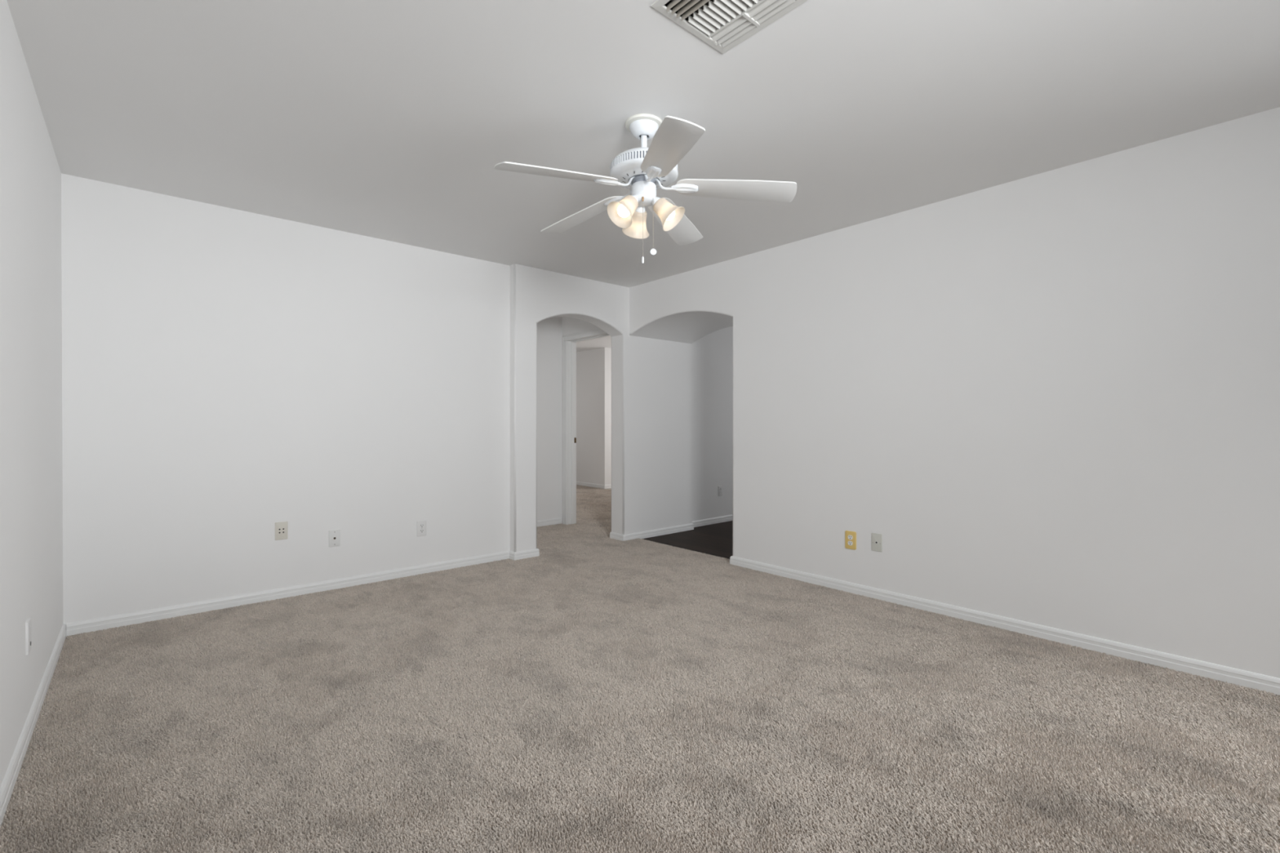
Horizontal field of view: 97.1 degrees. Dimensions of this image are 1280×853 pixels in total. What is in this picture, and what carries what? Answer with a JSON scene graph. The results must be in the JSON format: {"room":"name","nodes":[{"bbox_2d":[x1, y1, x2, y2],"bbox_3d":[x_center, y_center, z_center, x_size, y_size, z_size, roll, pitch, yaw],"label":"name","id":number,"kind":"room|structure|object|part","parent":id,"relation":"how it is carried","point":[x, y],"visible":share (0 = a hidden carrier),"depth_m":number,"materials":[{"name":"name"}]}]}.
{"room":"empty living room","nodes":[
{"label":"empty living room","id":0,"kind":"room"},
{"bbox_2d":[0,0,62,787],"bbox_3d":[-1.149,-0.098,0.745,0.120,2.490,5.878,0,0,-41],"label":"wall","id":1,"kind":"structure","parent":0,"point":[31,464],"depth_m":2.04,"materials":[{"name":"paint"}]},
{"bbox_2d":[25,617,31,655],"bbox_3d":[-2.208,0.758,2.043,0.008,0.117,0.072,0,0,-41],"label":"jack plate","id":2,"kind":"object","parent":1,"relation":"attached to","point":[28,624],"visible":1,"depth_m":2.02,"materials":[{"name":"white plastic"}]},
{"bbox_2d":[0,623,66,826],"bbox_3d":[-1.139,1.089,0.839,0.012,0.068,5.758,0,0,-41],"label":"baseboard","id":3,"kind":"structure","parent":1,"relation":"attached to","point":[6,788],"depth_m":1.98,"materials":[{"name":"white paint"}]},
{"bbox_2d":[61,173,510,631],"bbox_3d":[-2.142,-0.113,3.869,2.771,2.490,0.120,0,0,-41],"label":"wall","id":4,"kind":"structure","parent":0,"point":[229,375],"depth_m":3.56,"materials":[{"name":"paint"}]},
{"bbox_2d":[275,521,288,540],"bbox_3d":[-2.308,0.672,3.642,0.070,0.115,0.006,0,0,-41],"label":"phone jack plate","id":5,"kind":"object","parent":4,"relation":"attached to","point":[282,527],"visible":1,"depth_m":3.64,"materials":[{"name":"white plastic"}]},
{"bbox_2d":[66,548,539,636],"bbox_3d":[-1.986,1.074,3.947,2.836,0.068,0.208,0,0,-41],"label":"baseboard","id":6,"kind":"structure","parent":4,"relation":"attached to","point":[143,616],"depth_m":3.61,"materials":[{"name":"white paint"}]},
{"bbox_2d":[328,528,340,547],"bbox_3d":[-2.076,0.760,3.847,0.070,0.115,0.007,0,0,-41],"label":"plate","id":7,"kind":"object","parent":4,"relation":"attached to","point":[334,535],"visible":1,"depth_m":3.84,"materials":[{"name":"white plastic"}]},
{"bbox_2d":[417,520,426,537],"bbox_3d":[-1.634,0.764,4.237,0.070,0.115,0.008,0,0,-41],"label":"power outlet","id":8,"kind":"object","parent":4,"relation":"attached to","point":[421,525],"visible":1,"depth_m":4.23,"materials":[{"name":"white plastic"}]},
{"bbox_2d":[536,316,562,524],"bbox_3d":[-1.653,-0.119,5.110,3.092,2.490,1.092,0,0,-41],"label":"wall","id":9,"kind":"structure","parent":0,"point":[548,331],"depth_m":6.28,"materials":[{"name":"paint"}]},
{"bbox_2d":[537,517,560,526],"bbox_3d":[-1.960,1.067,5.432,2.852,0.068,0.012,0,0,-41],"label":"baseboard","id":10,"kind":"structure","parent":9,"relation":"attached to","point":[554,521],"depth_m":6.27,"materials":[{"name":"white paint"}]},
{"bbox_2d":[561,316,599,401],"bbox_3d":[-0.505,-0.123,6.054,0.120,2.490,0.998,0,0,-41],"label":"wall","id":11,"kind":"structure","parent":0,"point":[570,326],"depth_m":6.23,"materials":[{"name":"paint"}]},
{"bbox_2d":[562,328,609,524],"bbox_3d":[-0.507,0.042,6.041,0.142,2.113,0.924,0,0,-41],"label":"door frame","id":12,"kind":"structure","parent":11,"relation":"attached to","point":[569,341],"depth_m":6.33,"materials":[{"name":"white paint"}]},
{"bbox_2d":[509,263,692,551],"bbox_3d":[-0.300,-0.120,5.439,2.127,2.490,0.195,0,0,-41],"label":"wall","id":13,"kind":"structure","parent":0,"point":[651,379],"depth_m":5.47,"materials":[{"name":"paint"}]},
{"bbox_2d":[0,484,1279,852],"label":"carpet","id":14,"kind":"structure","parent":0,"point":[577,564],"depth_m":2.09,"materials":[{"name":"beige carpet"}]},
{"bbox_2d":[2,488,1279,852],"bbox_3d":[0.011,1.133,5.408,7.827,0.052,11.120,0,0,-41],"label":"floor","id":15,"kind":"structure","parent":0,"point":[1118,830],"depth_m":2.03,"materials":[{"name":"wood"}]},
{"bbox_2d":[6,0,1279,351],"bbox_3d":[0.012,-1.394,5.396,8.027,0.100,11.320,0,0,-41],"label":"ceiling","id":16,"kind":"structure","parent":0,"point":[389,120],"depth_m":2.32,"materials":[{"name":"paint"}]},
{"bbox_2d":[493,113,796,263],"bbox_3d":[-0.016,-1.018,2.501,1.256,0.626,1.240,0,0,-41],"label":"ceiling fan","id":17,"kind":"object","parent":16,"relation":"hanging from","point":[643,170],"visible":1,"depth_m":2.43,"materials":[{"name":"white plastic"}]},
{"bbox_3d":[-0.325,-1.022,2.291,0.519,0.073,0.140,0,0,-30],"label":"blade","id":18,"kind":"part","parent":17,"relation":"part of","materials":[{"name":"white wood"}]},
{"bbox_3d":[-0.277,-1.024,2.752,0.519,0.073,0.140,0,0,42],"label":"blade","id":19,"kind":"part","parent":17,"relation":"part of","materials":[{"name":"white wood"}]},
{"bbox_3d":[-0.070,-0.923,2.417,0.138,0.138,0.127,0,0,-41],"label":"lamp shade","id":20,"kind":"part","parent":17,"relation":"part of","materials":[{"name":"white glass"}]},
{"bbox_3d":[-0.059,-0.937,2.425,0.082,0.084,0.058,0,0,-41],"label":"light bulb","id":21,"kind":"part","parent":17,"relation":"part of","materials":[{"name":"white glass"}]},
{"bbox_3d":[-0.008,-0.924,2.606,0.122,0.138,0.136,0,0,-41],"label":"lamp shade","id":22,"kind":"part","parent":17,"relation":"part of","materials":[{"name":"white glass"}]},
{"bbox_3d":[0.013,-0.857,2.439,0.002,0.257,0.002,0,0,-41],"label":"pull chain","id":23,"kind":"part","parent":17,"relation":"part of","materials":[{"name":"silver metal"}]},
{"bbox_3d":[0.058,-0.757,2.450,0.027,0.027,0.006,0,0,0],"label":"chain pull","id":24,"kind":"part","parent":17,"relation":"part of","materials":[{"name":"white plastic"}]},
{"bbox_3d":[0.058,-0.876,2.449,0.002,0.227,0.002,0,0,-41],"label":"pull chain","id":25,"kind":"part","parent":17,"relation":"part of","materials":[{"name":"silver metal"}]},
{"bbox_3d":[0.134,-0.923,2.459,0.125,0.138,0.136,0,0,-41],"label":"lamp shade","id":26,"kind":"part","parent":17,"relation":"part of","materials":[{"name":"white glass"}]},
{"bbox_3d":[0.115,-0.937,2.462,0.064,0.084,0.076,0,0,-41],"label":"light bulb","id":27,"kind":"part","parent":17,"relation":"part of","materials":[{"name":"white glass"}]},
{"bbox_3d":[0.100,-1.020,2.102,0.140,0.073,0.519,0,0,-12],"label":"blade","id":28,"kind":"part","parent":17,"relation":"part of","materials":[{"name":"white wood"}]},
{"bbox_3d":[0.177,-1.024,2.850,0.140,0.073,0.519,0,0,24],"label":"blade","id":29,"kind":"part","parent":17,"relation":"part of","materials":[{"name":"white wood"}]},
{"bbox_3d":[0.410,-1.022,2.448,0.519,0.073,0.140,0,0,6],"label":"blade","id":30,"kind":"part","parent":17,"relation":"part of","materials":[{"name":"white wood"}]},
{"bbox_2d":[650,0,807,53],"bbox_3d":[0.279,-1.401,1.768,0.350,0.174,0.350,0,0,-41],"label":"ceiling vent","id":31,"kind":"object","parent":16,"relation":"in","point":[722,24],"visible":1,"depth_m":1.83,"materials":[{"name":"metal"}]},
{"bbox_2d":[576,325,733,520],"bbox_3d":[0.815,-0.129,7.527,4.008,2.490,9.200,0,0,-41],"label":"wall","id":32,"kind":"structure","parent":0,"point":[712,353],"depth_m":6.57,"materials":[{"name":"paint"}]},
{"bbox_2d":[576,481,611,488],"bbox_3d":[-0.675,1.041,10.966,1.492,0.068,1.882,0,0,-41],"label":"baseboard","id":33,"kind":"structure","parent":32,"relation":"attached to","point":[580,483],"depth_m":9.99,"materials":[{"name":"white paint"}]},
{"bbox_2d":[609,514,733,541],"bbox_3d":[1.094,1.070,6.669,3.534,0.068,0.208,0,0,-41],"label":"baseboard","id":34,"kind":"structure","parent":32,"relation":"attached to","point":[647,534],"depth_m":5.85,"materials":[{"name":"white paint"}]},
{"bbox_2d":[718,485,722,496],"bbox_3d":[0.926,0.741,6.505,0.070,0.115,0.008,0,0,-41],"label":"power outlet","id":35,"kind":"object","parent":32,"relation":"attached to","point":[720,487],"visible":1,"depth_m":6.50,"materials":[{"name":"white plastic"}]},
{"bbox_2d":[629,106,1279,695],"bbox_3d":[1.744,-0.113,4.062,0.887,2.490,4.577,0,0,-41],"label":"wall","id":36,"kind":"structure","parent":0,"point":[1051,398],"depth_m":2.99,"materials":[{"name":"paint"}]},
{"bbox_2d":[844,530,856,550],"bbox_3d":[1.404,0.759,3.775,0.008,0.120,0.078,0,0,-41],"label":"power outlet","id":37,"kind":"object","parent":36,"relation":"attached to","point":[850,536],"visible":1,"depth_m":3.77,"materials":[{"name":"yellow plastic"}]},
{"bbox_2d":[871,533,882,551],"bbox_3d":[1.523,0.746,3.641,0.007,0.115,0.070,0,0,-41],"label":"plate","id":38,"kind":"object","parent":36,"relation":"attached to","point":[877,539],"visible":1,"depth_m":3.64,"materials":[{"name":"white plastic"}]},
{"bbox_2d":[729,555,1279,695],"bbox_3d":[2.412,1.079,3.085,0.612,0.068,4.420,0,0,-41],"label":"baseboard","id":39,"kind":"structure","parent":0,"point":[1247,679],"depth_m":2.95,"materials":[{"name":"white paint"}]}
]}

